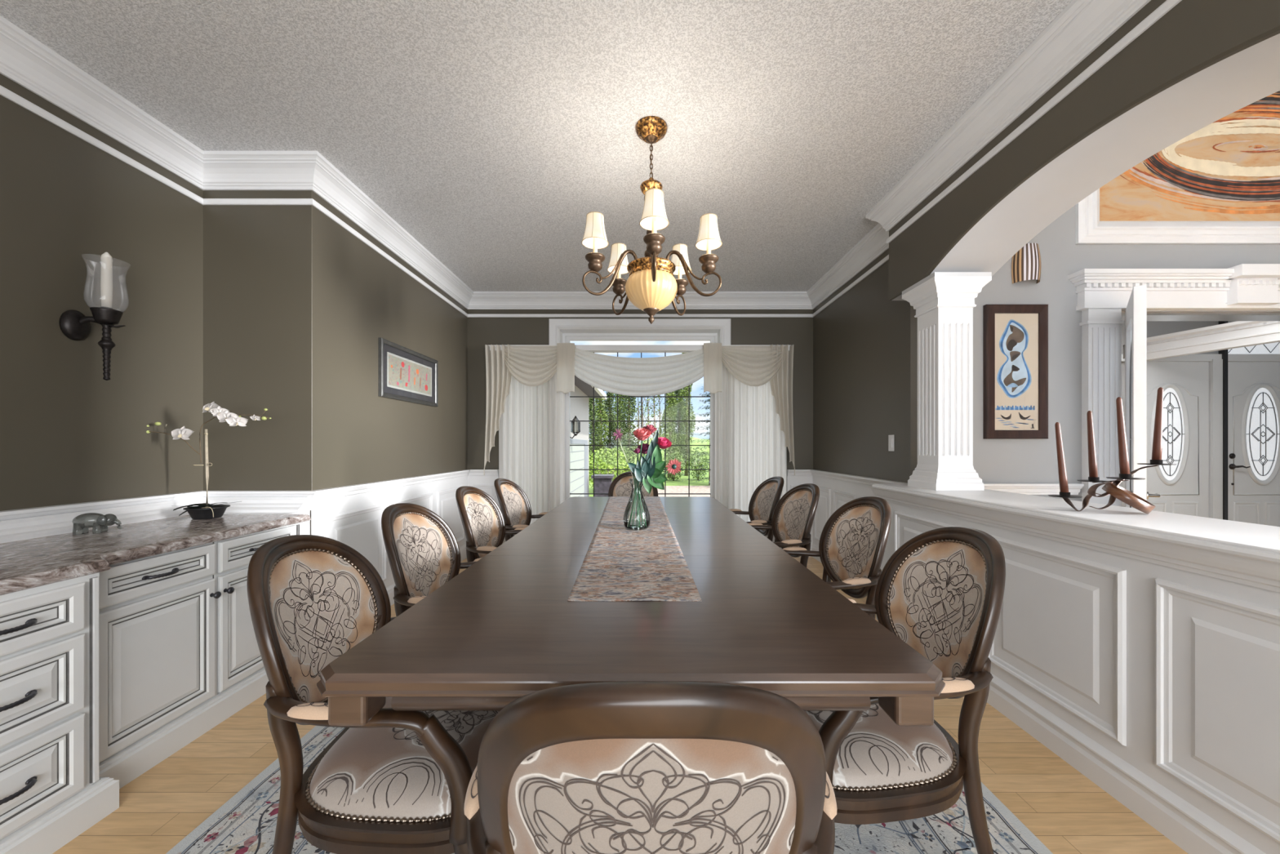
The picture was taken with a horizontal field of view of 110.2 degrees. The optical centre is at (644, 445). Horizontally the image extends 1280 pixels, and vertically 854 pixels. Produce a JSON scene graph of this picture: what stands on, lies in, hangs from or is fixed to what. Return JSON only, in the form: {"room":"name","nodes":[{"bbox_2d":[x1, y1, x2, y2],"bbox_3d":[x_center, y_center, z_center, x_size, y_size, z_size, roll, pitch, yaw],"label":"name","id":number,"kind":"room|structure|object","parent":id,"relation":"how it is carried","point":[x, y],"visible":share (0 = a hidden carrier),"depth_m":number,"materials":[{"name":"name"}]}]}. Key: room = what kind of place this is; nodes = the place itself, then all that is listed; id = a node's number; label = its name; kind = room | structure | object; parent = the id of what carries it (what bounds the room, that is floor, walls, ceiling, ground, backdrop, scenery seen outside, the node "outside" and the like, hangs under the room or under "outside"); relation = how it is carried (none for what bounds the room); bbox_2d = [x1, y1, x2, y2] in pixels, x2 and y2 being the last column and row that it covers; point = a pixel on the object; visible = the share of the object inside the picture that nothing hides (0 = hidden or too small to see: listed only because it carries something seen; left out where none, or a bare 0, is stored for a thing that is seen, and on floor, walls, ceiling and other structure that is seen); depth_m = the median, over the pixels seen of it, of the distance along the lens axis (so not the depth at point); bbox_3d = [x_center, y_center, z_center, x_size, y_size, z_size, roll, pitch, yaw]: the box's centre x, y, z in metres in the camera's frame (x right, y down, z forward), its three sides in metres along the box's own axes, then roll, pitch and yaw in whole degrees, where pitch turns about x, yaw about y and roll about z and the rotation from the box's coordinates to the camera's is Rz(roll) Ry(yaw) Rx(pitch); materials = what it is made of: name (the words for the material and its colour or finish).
{"room":"dining room","nodes":[
{"label":"dining room","id":0,"kind":"room"},
{"bbox_2d":[0,73,203,511],"bbox_3d":[-2.544,-0.210,0.048,0.150,2.740,4.896,0,0,0],"label":"wall","id":1,"kind":"structure","parent":0,"point":[69,433],"depth_m":1.98,"materials":[{"name":"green paint"}]},
{"bbox_2d":[58,256,130,380],"bbox_3d":[-2.381,-0.548,1.957,0.175,0.527,0.150,0,0,0],"label":"wall sconce","id":2,"kind":"object","parent":1,"relation":"attached to","point":[74,325],"visible":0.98,"depth_m":1.95,"materials":[{"name":"brown metal"}]},
{"bbox_2d":[100,252,112,307],"bbox_3d":[-2.364,-0.728,1.962,0.035,0.245,0.034,0,0,0],"label":"candle","id":3,"kind":"object","parent":2,"relation":"on","point":[106,274],"visible":0.99,"depth_m":1.95,"materials":[{"name":"beige wax"}]},
{"bbox_2d":[0,497,311,543],"bbox_3d":[-2.164,0.322,1.398,0.609,0.076,2.196,0,0,0],"label":"trim","id":4,"kind":"structure","parent":1,"relation":"attached to","point":[20,529],"depth_m":2.14,"materials":[{"name":"white paint"}]},
{"bbox_2d":[0,0,1151,309],"bbox_3d":[-0.353,-1.502,1.140,4.232,0.154,7.080,0,0,0],"label":"crown molding","id":5,"kind":"structure","parent":1,"relation":"attached to","point":[1082,26],"depth_m":2.35,"materials":[{"name":"white paint"}]},
{"bbox_2d":[0,0,1182,317],"bbox_3d":[-0.353,-1.359,1.140,4.232,0.033,7.080,0,0,0],"label":"strip","id":6,"kind":"object","parent":1,"relation":"attached to","point":[1166,6],"visible":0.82,"depth_m":2.31,"materials":[{"name":"white paint"}]},
{"bbox_2d":[203,190,467,534],"bbox_3d":[-2.240,-0.210,3.688,0.759,2.740,2.384,0,0,0],"label":"wall","id":7,"kind":"structure","parent":0,"point":[297,307],"depth_m":2.51,"materials":[{"name":"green paint"}]},
{"bbox_2d":[377,337,438,406],"bbox_3d":[-1.845,-0.548,3.540,0.027,0.410,0.850,0,0,0],"label":"framed picture","id":8,"kind":"object","parent":7,"relation":"attached to","point":[405,374],"visible":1,"depth_m":3.46,"materials":[{"name":"grey wood"}]},
{"bbox_2d":[386,351,431,396],"bbox_3d":[-1.849,-0.548,3.540,0.004,0.250,0.670,0,0,0],"label":"print","id":9,"kind":"object","parent":8,"relation":"attached to","point":[406,375],"depth_m":3.49,"materials":[{"name":"beige paper"}]},
{"bbox_2d":[386,543,466,605],"bbox_3d":[-1.695,1.090,3.589,0.330,0.140,2.182,0,0,0],"label":"baseboard","id":10,"kind":"structure","parent":7,"relation":"attached to","point":[390,590],"depth_m":3.27,"materials":[{"name":"white paint"}]},
{"bbox_2d":[0,0,1071,291],"bbox_3d":[-0.340,-1.655,1.165,4.720,0.150,7.530,0,0,0],"label":"ceiling","id":11,"kind":"structure","parent":0,"point":[490,131],"depth_m":2.02,"materials":[{"name":"white paint"}]},
{"bbox_2d":[581,115,722,324],"bbox_3d":[0.058,-1.091,2.212,0.644,0.978,0.670,0,0,16],"label":"chandelier","id":12,"kind":"object","parent":11,"relation":"hanging from","point":[651,286],"visible":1,"depth_m":2.13,"materials":[{"name":"white glass"}]},
{"bbox_2d":[52,556,1187,853],"bbox_3d":[2.550,1.210,1.400,10.500,0.100,8.000,0,0,0],"label":"floor","id":13,"kind":"structure","parent":0,"point":[1067,811],"depth_m":1.51,"materials":[{"name":"brown wood"}]},
{"bbox_2d":[0,572,119,853],"bbox_3d":[-2.060,0.779,0.866,0.814,0.762,1.131,0,0,0],"label":"base cabinet","id":14,"kind":"object","parent":13,"relation":"on","point":[52,790],"visible":1,"depth_m":1.27,"materials":[{"name":"wood"}]},
{"bbox_2d":[0,514,311,595],"bbox_3d":[-2.085,0.379,1.337,0.766,0.038,2.073,0,0,0],"label":"countertop","id":15,"kind":"structure","parent":14,"relation":"on","point":[29,563],"depth_m":1.63,"materials":[{"name":"grey stone"}]},
{"bbox_2d":[72,512,122,534],"bbox_3d":[-2.256,0.318,1.843,0.142,0.083,0.061,0,0,-25],"label":"elephant figurine","id":16,"kind":"object","parent":15,"relation":"on","point":[100,522],"visible":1,"depth_m":1.82,"materials":[{"name":"clear glass"}]},
{"bbox_2d":[146,401,271,519],"bbox_3d":[-2.173,0.070,2.220,0.631,0.578,0.168,0,0,0],"label":"orchid plant","id":17,"kind":"object","parent":15,"relation":"on","point":[206,510],"visible":1,"depth_m":2.20,"materials":[{"name":"white plant"}]},
{"bbox_2d":[99,501,319,788],"bbox_3d":[-2.106,0.735,1.965,0.726,0.850,1.062,0,0,0],"label":"base cabinet","id":18,"kind":"object","parent":13,"relation":"on","point":[180,654],"depth_m":1.70,"materials":[{"name":"wood"}]},
{"bbox_2d":[165,725,1053,853],"bbox_3d":[-0.100,1.154,2.217,2.500,0.010,3.535,0,0,0],"label":"area rug","id":19,"kind":"object","parent":13,"relation":"on","point":[246,823],"visible":0.06,"depth_m":1.33,"materials":[{"name":"carpet"}]},
{"bbox_2d":[246,534,499,853],"bbox_3d":[-0.594,0.685,1.118,0.636,0.916,0.578,0,0,-3],"label":"armchair","id":20,"kind":"object","parent":19,"relation":"on","point":[397,782],"visible":0.77,"depth_m":0.94,"materials":[{"name":"beige fabric"}]},
{"bbox_2d":[269,551,374,702],"bbox_3d":[-0.818,0.442,1.107,0.115,0.352,0.352,0,0,-3],"label":"cushion","id":21,"kind":"object","parent":20,"relation":"on","point":[322,603],"depth_m":1.11,"materials":[{"name":"fabric"}]},
{"bbox_2d":[309,697,499,819],"bbox_3d":[-0.524,0.702,1.121,0.452,0.057,0.516,0,0,-3],"label":"seat cushion","id":22,"kind":"object","parent":20,"relation":"on","point":[378,773],"depth_m":0.94,"materials":[{"name":"fabric"}]},
{"bbox_2d":[381,502,481,616],"bbox_3d":[-0.665,0.685,1.725,0.636,0.916,0.578,0,0,3],"label":"armchair","id":23,"kind":"object","parent":19,"relation":"on","point":[423,551],"visible":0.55,"depth_m":1.75,"materials":[{"name":"brown wood"}]},
{"bbox_2d":[393,513,450,596],"bbox_3d":[-0.889,0.442,1.736,0.115,0.352,0.352,0,0,3],"label":"cushion","id":24,"kind":"object","parent":23,"relation":"on","point":[422,541],"depth_m":1.77,"materials":[{"name":"fabric"}]},
{"bbox_2d":[455,485,525,561],"bbox_3d":[-0.708,0.685,2.459,0.636,0.916,0.578,0,0,5],"label":"armchair","id":25,"kind":"object","parent":19,"relation":"on","point":[482,520],"visible":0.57,"depth_m":2.50,"materials":[{"name":"brown wood"}]},
{"bbox_2d":[463,493,498,557],"bbox_3d":[-0.931,0.442,2.477,0.115,0.352,0.352,0,0,5],"label":"cushion","id":26,"kind":"object","parent":25,"relation":"on","point":[482,511],"depth_m":2.53,"materials":[{"name":"fabric"}]},
{"bbox_2d":[493,478,548,541],"bbox_3d":[-0.707,0.685,3.064,0.636,0.916,0.578,0,0,5],"label":"armchair","id":27,"kind":"object","parent":19,"relation":"on","point":[513,502],"visible":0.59,"depth_m":3.12,"materials":[{"name":"brown wood"}]},
{"bbox_2d":[500,484,526,525],"bbox_3d":[-0.930,0.442,3.085,0.115,0.352,0.352,0,0,5],"label":"cushion","id":28,"kind":"object","parent":27,"relation":"on","point":[514,498],"depth_m":3.15,"materials":[{"name":"fabric"}]},
{"bbox_2d":[316,496,945,725],"bbox_3d":[-0.025,0.773,2.129,1.130,0.750,2.722,0,0,0],"label":"dining table","id":29,"kind":"object","parent":19,"relation":"on","point":[505,628],"visible":0.64,"depth_m":0.92,"materials":[{"name":"brown wood"}]},
{"bbox_2d":[567,496,702,600],"bbox_3d":[-0.065,0.398,2.307,0.388,0.004,2.333,0,0,-1],"label":"table runner","id":30,"kind":"object","parent":29,"relation":"on","point":[620,563],"visible":0.81,"depth_m":1.52,"materials":[{"name":"beige fabric"}]},
{"bbox_2d":[622,478,650,530],"bbox_3d":[-0.039,0.278,2.130,0.132,0.236,0.132,0,0,0],"label":"glass vase","id":31,"kind":"object","parent":30,"relation":"on","point":[635,527],"visible":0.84,"depth_m":2.15,"materials":[{"name":"glass"}]},
{"bbox_2d":[631,427,651,526],"bbox_3d":[-0.016,0.152,2.094,0.091,0.471,0.079,0,0,0],"label":"rose","id":32,"kind":"object","parent":31,"relation":"in","point":[642,434],"visible":0.98,"depth_m":2.10,"materials":[{"name":"pink plant"}]},
{"bbox_2d":[627,428,667,528],"bbox_3d":[0.013,0.153,2.127,0.190,0.465,0.098,0,0,0],"label":"sprig","id":33,"kind":"object","parent":31,"relation":"in","point":[649,472],"visible":0.99,"depth_m":2.09,"materials":[{"name":"green plant"}]},
{"bbox_2d":[639,436,671,525],"bbox_3d":[0.048,0.173,2.115,0.159,0.429,0.074,0,0,0],"label":"rose","id":34,"kind":"object","parent":31,"relation":"in","point":[663,442],"visible":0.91,"depth_m":2.12,"materials":[{"name":"pink plant"}]},
{"bbox_2d":[639,457,681,523],"bbox_3d":[0.075,0.222,2.115,0.204,0.331,0.031,0,0,15],"label":"daisy","id":35,"kind":"object","parent":31,"relation":"in","point":[673,465],"visible":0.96,"depth_m":2.10,"materials":[{"name":"pink plant"}]},
{"bbox_2d":[608,471,657,496],"bbox_3d":[-0.100,0.685,3.640,0.578,0.916,0.636,0,0,0],"label":"armchair","id":36,"kind":"object","parent":19,"relation":"on","point":[620,486],"visible":0.14,"depth_m":3.86,"materials":[{"name":"brown wood"}]},
{"bbox_2d":[613,475,653,496],"bbox_3d":[-0.100,0.442,3.864,0.352,0.352,0.115,0,0,0],"label":"cushion","id":37,"kind":"object","parent":36,"relation":"on","point":[621,484],"depth_m":3.86,"materials":[{"name":"fabric"}]},
{"bbox_2d":[463,681,836,853],"bbox_3d":[0.008,0.685,0.726,0.578,0.916,0.636,0,0,0],"label":"armchair","id":38,"kind":"object","parent":19,"relation":"on","point":[612,767],"visible":1,"depth_m":0.45,"materials":[{"name":"beige fabric"}]},
{"bbox_2d":[729,476,784,541],"bbox_3d":[0.683,0.685,3.237,0.636,0.916,0.578,0,0,-7],"label":"armchair","id":39,"kind":"object","parent":19,"relation":"on","point":[763,501],"visible":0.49,"depth_m":3.30,"materials":[{"name":"brown wood"}]},
{"bbox_2d":[753,482,777,529],"bbox_3d":[0.906,0.442,3.264,0.115,0.352,0.352,0,0,-7],"label":"cushion","id":40,"kind":"object","parent":39,"relation":"on","point":[764,495],"depth_m":3.33,"materials":[{"name":"fabric"}]},
{"bbox_2d":[747,483,819,567],"bbox_3d":[0.693,0.685,2.615,0.636,0.916,0.578,0,0,-9],"label":"armchair","id":41,"kind":"object","parent":19,"relation":"on","point":[793,515],"visible":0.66,"depth_m":2.67,"materials":[{"name":"brown wood"}]},
{"bbox_2d":[777,490,812,546],"bbox_3d":[0.915,0.442,2.649,0.115,0.352,0.352,0,0,-9],"label":"cushion","id":42,"kind":"object","parent":41,"relation":"on","point":[794,507],"depth_m":2.70,"materials":[{"name":"fabric"}]},
{"bbox_2d":[782,496,891,619],"bbox_3d":[0.719,0.685,1.928,0.636,0.916,0.578,0,0,-7],"label":"armchair","id":43,"kind":"object","parent":19,"relation":"on","point":[853,540],"visible":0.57,"depth_m":1.97,"materials":[{"name":"brown wood"}]},
{"bbox_2d":[827,506,880,580],"bbox_3d":[0.941,0.442,1.955,0.115,0.352,0.352,0,0,-7],"label":"cushion","id":44,"kind":"object","parent":43,"relation":"on","point":[854,532],"depth_m":2.00,"materials":[{"name":"fabric"}]},
{"bbox_2d":[804,526,1005,853],"bbox_3d":[0.592,0.685,1.208,0.636,0.916,0.578,0,0,-2],"label":"armchair","id":45,"kind":"object","parent":19,"relation":"on","point":[941,592],"visible":0.7,"depth_m":1.04,"materials":[{"name":"brown wood"}]},
{"bbox_2d":[804,703,953,788],"bbox_3d":[0.522,0.702,1.206,0.452,0.057,0.516,0,0,-2],"label":"seat cushion","id":46,"kind":"object","parent":45,"relation":"on","point":[877,753],"depth_m":1.00,"materials":[{"name":"fabric"}]},
{"bbox_2d":[889,541,986,677],"bbox_3d":[0.816,0.442,1.214,0.115,0.352,0.352,0,0,-2],"label":"cushion","id":47,"kind":"object","parent":45,"relation":"on","point":[938,589],"depth_m":1.23,"materials":[{"name":"fabric"}]},
{"bbox_2d":[467,309,813,469],"bbox_3d":[0.076,-0.210,4.780,3.873,2.740,0.200,0,0,0],"label":"wall","id":48,"kind":"structure","parent":0,"point":[797,331],"depth_m":4.68,"materials":[{"name":"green paint"}]},
{"bbox_2d":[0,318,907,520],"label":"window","id":49,"kind":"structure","parent":48,"relation":"in","point":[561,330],"depth_m":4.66,"materials":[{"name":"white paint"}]},
{"bbox_2d":[569,352,711,496],"bbox_3d":[-0.043,-0.133,4.830,1.535,1.745,0.020,0,0,0],"label":"grille","id":50,"kind":"object","parent":49,"relation":"attached to","point":[593,396],"depth_m":4.82,"materials":[{"name":"black metal"}]},
{"bbox_2d":[315,476,876,587],"bbox_3d":[-0.049,0.735,3.588,3.623,0.850,2.184,0,0,0],"label":"wainscoting","id":51,"kind":"structure","parent":48,"relation":"attached to","point":[355,522],"depth_m":3.49,"materials":[{"name":"white paint"}]},
{"bbox_2d":[483,342,795,475],"bbox_3d":[-0.055,-0.359,4.532,3.136,1.322,0.280,0,0,0],"label":"window valance","id":52,"kind":"object","parent":48,"relation":"attached to","point":[531,365],"visible":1,"depth_m":4.46,"materials":[{"name":"white fabric"}]},
{"bbox_2d":[498,372,564,543],"bbox_3d":[-1.165,0.125,4.616,0.670,2.039,0.064,0,0,0],"label":"sheer curtain","id":53,"kind":"object","parent":52,"relation":"hanging from","point":[531,432],"visible":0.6,"depth_m":4.62,"materials":[{"name":"white fabric"}]},
{"bbox_2d":[715,361,786,548],"bbox_3d":[1.097,0.125,4.615,0.745,2.039,0.065,0,0,0],"label":"sheer curtain","id":54,"kind":"object","parent":52,"relation":"hanging from","point":[750,450],"visible":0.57,"depth_m":4.62,"materials":[{"name":"white fabric"}]},
{"bbox_2d":[813,248,917,482],"bbox_3d":[1.883,-0.210,3.822,0.240,2.740,1.715,0,0,0],"label":"wall","id":55,"kind":"structure","parent":0,"point":[865,341],"depth_m":3.54,"materials":[{"name":"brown paint"}]},
{"bbox_2d":[888,435,894,451],"bbox_3d":[1.758,-0.018,3.190,0.008,0.116,0.072,0,0,0],"label":"light switch","id":56,"kind":"object","parent":55,"relation":"attached to","point":[891,437],"visible":1,"depth_m":3.18,"materials":[{"name":"white paint"}]},
{"bbox_2d":[871,487,1279,853],"bbox_3d":[1.725,0.722,0.302,0.410,0.876,5.405,0,0,0],"label":"wall","id":57,"kind":"structure","parent":0,"point":[1166,656],"depth_m":1.39,"materials":[{"name":"white paint"}]},
{"bbox_2d":[871,483,1279,564],"bbox_3d":[1.733,0.268,0.282,0.454,0.033,5.365,0,0,0],"label":"half wall cap","id":58,"kind":"object","parent":57,"relation":"on","point":[1260,542],"visible":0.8,"depth_m":1.51,"materials":[{"name":"white paint"}]},
{"bbox_2d":[902,271,991,490],"bbox_3d":[1.765,-0.355,2.635,0.316,1.213,0.316,0,0,0],"label":"square column","id":59,"kind":"structure","parent":58,"relation":"on","point":[944,302],"depth_m":2.54,"materials":[{"name":"white paint"}]},
{"bbox_2d":[1048,459,1176,514],"bbox_3d":[1.787,0.153,1.718,0.339,0.198,0.253,0,0,-17],"label":"candle holder","id":60,"kind":"object","parent":58,"relation":"on","point":[1112,487],"visible":0.99,"depth_m":1.67,"materials":[{"name":"brown metal"}]},
{"bbox_2d":[1054,422,1068,492],"bbox_3d":[1.638,0.053,1.755,0.049,0.291,0.026,0,0,0],"label":"taper candle","id":61,"kind":"object","parent":60,"relation":"on","point":[1063,480],"visible":0.99,"depth_m":1.75,"materials":[{"name":"brown wax"}]},
{"bbox_2d":[1086,410,1097,477],"bbox_3d":[1.803,0.001,1.800,0.037,0.282,0.026,0,0,0],"label":"taper candle","id":62,"kind":"object","parent":60,"relation":"on","point":[1092,463],"visible":0.99,"depth_m":1.79,"materials":[{"name":"brown wax"}]},
{"bbox_2d":[1115,396,1129,474],"bbox_3d":[1.744,-0.029,1.630,0.043,0.295,0.026,0,0,0],"label":"taper candle","id":63,"kind":"object","parent":60,"relation":"on","point":[1124,466],"visible":1,"depth_m":1.62,"materials":[{"name":"brown wax"}]},
{"bbox_2d":[1151,386,1163,459],"bbox_3d":[1.929,-0.075,1.680,0.036,0.288,0.026,0,0,0],"label":"taper candle","id":64,"kind":"object","parent":60,"relation":"on","point":[1157,450],"visible":1,"depth_m":1.67,"materials":[{"name":"brown wax"}]},
{"bbox_2d":[888,0,1279,300],"bbox_3d":[1.810,-2.401,0.282,0.380,2.878,5.365,0,0,0],"label":"arched wall","id":65,"kind":"structure","parent":0,"point":[1202,62],"depth_m":1.67,"materials":[{"name":"green paint"}]},
{"bbox_2d":[973,205,1279,501],"bbox_3d":[4.800,-1.440,3.035,5.600,5.200,0.140,0,0,0],"label":"wall","id":66,"kind":"structure","parent":0,"point":[994,460],"depth_m":2.96,"materials":[{"name":"grey paint"}]},
{"bbox_2d":[982,304,1048,439],"bbox_3d":[2.448,-0.486,2.946,0.406,0.884,0.035,0,0,0],"label":"framed print","id":67,"kind":"object","parent":66,"relation":"attached to","point":[1015,336],"visible":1,"depth_m":2.94,"materials":[{"name":"beige paper"}]},
{"bbox_2d":[1011,243,1040,284],"bbox_3d":[2.517,-1.193,2.923,0.171,0.240,0.082,0,0,0],"label":"wall light","id":68,"kind":"object","parent":66,"relation":"attached to","point":[1026,262],"visible":0.96,"depth_m":2.90,"materials":[{"name":"fabric"}]},
{"bbox_2d":[983,483,1084,494],"bbox_3d":[2.433,0.288,2.940,0.865,0.074,0.050,0,0,0],"label":"rail","id":69,"kind":"object","parent":66,"relation":"attached to","point":[1021,488],"visible":0.6,"depth_m":2.93,"materials":[{"name":"white paint"}]},
{"bbox_2d":[1067,263,1279,506],"bbox_3d":[4.035,0.007,2.960,2.454,2.305,0.290,0,0,0],"label":"doorway","id":70,"kind":"structure","parent":66,"relation":"in","point":[1243,291],"depth_m":2.92,"materials":[{"name":"white paint"}]},
{"bbox_2d":[1123,284,1160,507],"bbox_3d":[2.958,0.130,2.697,0.162,2.020,0.686,0,0,44],"label":"column","id":71,"kind":"structure","parent":70,"relation":"attached to","point":[1135,348],"depth_m":2.46,"materials":[{"name":"white paint"}]},
{"bbox_2d":[1075,90,1279,244],"bbox_3d":[3.978,-2.015,2.939,2.243,1.360,0.049,0,0,0],"label":"painting","id":72,"kind":"object","parent":66,"relation":"attached to","point":[1219,183],"visible":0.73,"depth_m":2.95,"materials":[{"name":"orange paint"}]},
{"bbox_2d":[1146,320,1279,359],"bbox_3d":[5.898,-1.090,4.041,0.140,0.240,2.140,0,0,-11],"label":"beam","id":73,"kind":"structure","parent":66,"relation":"attached to","point":[1238,334],"depth_m":4.52,"materials":[{"name":"white paint"}]},
{"bbox_2d":[1121,320,1236,506],"bbox_3d":[5.675,-0.240,5.225,5.450,2.800,0.150,0,0,0],"label":"wall","id":74,"kind":"structure","parent":0,"point":[1154,328],"depth_m":5.15,"materials":[{"name":"grey paint"}]},
{"bbox_2d":[1146,361,1208,517],"bbox_3d":[5.990,0.095,5.112,0.900,2.110,0.065,0,0,0],"label":"front door","id":75,"kind":"structure","parent":74,"relation":"in","point":[1183,487],"depth_m":5.10,"materials":[{"name":"white wood"}]},
{"bbox_2d":[1121,320,1279,519],"bbox_3d":[6.350,-0.140,5.103,2.500,2.600,0.095,0,0,0],"label":"frame","id":76,"kind":"object","parent":74,"relation":"attached to","point":[1218,363],"visible":0.51,"depth_m":5.07,"materials":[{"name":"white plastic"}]},
{"bbox_2d":[1227,342,1279,354],"bbox_3d":[7.121,-1.190,5.119,1.003,0.300,0.053,0,0,0],"label":"transom window","id":77,"kind":"structure","parent":74,"relation":"in","point":[1271,348],"depth_m":5.10,"materials":[{"name":"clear glass"}]},
{"bbox_2d":[1227,361,1279,526],"bbox_3d":[7.050,0.095,5.090,0.900,2.110,0.110,0,0,0],"label":"front door","id":78,"kind":"structure","parent":74,"relation":"in","point":[1253,387],"depth_m":5.10,"materials":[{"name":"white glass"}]},
{"label":"outside","id":79,"kind":"structure","parent":0,"visible":0},
{"bbox_2d":[588,460,709,496],"bbox_3d":[10.000,2.010,62.790,160.000,0.100,114.420,0,0,0],"label":"ground","id":80,"kind":"structure","parent":79,"point":[668,482],"depth_m":24.48,"materials":[{"name":"plant"}]},
{"bbox_2d":[569,375,606,497],"bbox_3d":[-4.715,-0.740,11.300,6.930,5.400,6.600,0,0,0],"label":"garage wing","id":81,"kind":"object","parent":80,"relation":"on","point":[579,406],"visible":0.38,"depth_m":12.10,"materials":[{"name":"paint"}]},
{"bbox_2d":[569,415,580,438],"bbox_3d":[-1.649,-0.417,10.450,0.274,0.555,0.190,0,0,0],"label":"lantern","id":82,"kind":"object","parent":81,"relation":"on","point":[575,417],"visible":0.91,"depth_m":10.46,"materials":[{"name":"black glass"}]},
{"bbox_2d":[588,398,601,467],"bbox_3d":[-3.282,-0.691,28.004,1.204,5.307,1.004,0,0,0],"label":"poplar tree","id":83,"kind":"object","parent":80,"relation":"on","point":[590,400],"visible":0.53,"depth_m":27.86,"materials":[{"name":"green plant"}]},
{"bbox_2d":[594,390,608,462],"bbox_3d":[-3.014,-1.405,30.010,1.270,6.734,1.098,0,0,0],"label":"poplar tree","id":84,"kind":"object","parent":80,"relation":"on","point":[598,406],"visible":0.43,"depth_m":29.86,"materials":[{"name":"green plant"}]},
{"bbox_2d":[588,448,630,487],"bbox_3d":[-1.673,1.020,18.978,2.283,1.916,2.243,0,0,0],"label":"bush","id":85,"kind":"object","parent":80,"relation":"on","point":[609,465],"visible":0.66,"depth_m":18.77,"materials":[{"name":"green plant"}]},
{"bbox_2d":[603,391,617,465],"bbox_3d":[-2.445,-1.660,31.002,1.232,7.244,1.048,0,0,7],"label":"poplar tree","id":86,"kind":"object","parent":80,"relation":"on","point":[609,402],"visible":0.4,"depth_m":30.83,"materials":[{"name":"green plant"}]},
{"bbox_2d":[611,394,627,463],"bbox_3d":[-1.861,-2.017,32.997,1.456,7.958,1.300,0,0,0],"label":"poplar tree","id":87,"kind":"object","parent":80,"relation":"on","point":[620,400],"visible":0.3,"depth_m":32.74,"materials":[{"name":"green plant"}]},
{"bbox_2d":[610,444,634,477],"bbox_3d":[-1.276,0.927,25.009,1.419,2.082,1.436,0,0,0],"label":"shrub","id":88,"kind":"object","parent":80,"relation":"on","point":[619,447],"visible":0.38,"depth_m":24.88,"materials":[{"name":"green plant"}]},
{"bbox_2d":[619,395,638,468],"bbox_3d":[-1.057,-1.405,29.002,1.260,6.734,1.115,0,0,0],"label":"poplar tree","id":89,"kind":"object","parent":80,"relation":"on","point":[628,410],"visible":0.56,"depth_m":28.84,"materials":[{"name":"green plant"}]},
{"bbox_2d":[633,397,648,462],"bbox_3d":[-0.237,-1.314,29.984,1.154,6.553,1.091,0,0,0],"label":"bare tree","id":90,"kind":"object","parent":80,"relation":"on","point":[642,413],"visible":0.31,"depth_m":29.97,"materials":[{"name":"green plant"}]},
{"bbox_2d":[644,395,661,449],"bbox_3d":[0.540,-1.153,29.011,1.134,6.232,1.106,0,0,0],"label":"bare tree","id":91,"kind":"object","parent":80,"relation":"on","point":[653,399],"visible":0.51,"depth_m":28.95,"materials":[{"name":"green plant"}]},
{"bbox_2d":[658,391,679,478],"bbox_3d":[1.485,-0.997,27.008,1.308,5.918,1.129,0,0,0],"label":"poplar tree","id":92,"kind":"object","parent":80,"relation":"on","point":[671,413],"visible":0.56,"depth_m":26.82,"materials":[{"name":"green plant"}]},
{"bbox_2d":[662,452,685,480],"bbox_3d":[1.595,1.168,25.011,1.420,1.605,1.483,0,0,0],"label":"shrub","id":93,"kind":"object","parent":80,"relation":"on","point":[673,477],"visible":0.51,"depth_m":24.89,"materials":[{"name":"green plant"}]},
{"bbox_2d":[671,388,685,473],"bbox_3d":[2.264,-2.017,29.995,1.204,7.958,1.016,0,0,0],"label":"poplar tree","id":94,"kind":"object","parent":80,"relation":"on","point":[677,418],"visible":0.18,"depth_m":29.85,"materials":[{"name":"green plant"}]},
{"bbox_2d":[677,352,696,475],"bbox_3d":[2.699,-2.272,29.007,1.296,8.468,1.133,0,0,0],"label":"poplar tree","id":95,"kind":"object","parent":80,"relation":"on","point":[684,391],"visible":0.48,"depth_m":28.87,"materials":[{"name":"green plant"}]},
{"bbox_2d":[671,387,710,485],"bbox_3d":[3.218,-0.840,22.065,4.089,5.600,3.785,0,0,0],"label":"spruce tree","id":96,"kind":"object","parent":80,"relation":"on","point":[708,394],"visible":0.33,"depth_m":21.96,"materials":[{"name":"green plant"}]},
{"bbox_2d":[686,446,709,479],"bbox_3d":[2.987,1.014,25.197,1.363,1.918,1.384,0,0,0],"label":"shrub","id":97,"kind":"object","parent":80,"relation":"on","point":[696,455],"visible":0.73,"depth_m":25.08,"materials":[{"name":"green plant"}]},
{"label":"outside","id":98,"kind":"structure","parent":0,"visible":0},
{"bbox_2d":[657,485,710,497],"bbox_3d":[16.050,1.955,14.750,35.900,0.001,17.500,0,0,0],"label":"driveway","id":99,"kind":"structure","parent":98,"point":[669,489],"depth_m":19.51,"materials":[{"name":"beige concrete"}]},
{"bbox_2d":[591,474,614,496],"bbox_3d":[-1.300,1.434,13.914,0.660,1.040,0.727,0,0,0],"label":"bin","id":100,"kind":"object","parent":99,"relation":"on","point":[602,482],"visible":0.66,"depth_m":13.62,"materials":[{"name":"black plastic"}]},
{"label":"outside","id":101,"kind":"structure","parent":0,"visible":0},
{"bbox_2d":[588,433,709,460],"bbox_3d":[10.000,-0.075,65.000,140.000,4.069,10.000,0,0,0],"label":"bank","id":102,"kind":"object","parent":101,"point":[695,442],"visible":0.02,"depth_m":62.07,"materials":[{"name":"green plant"}]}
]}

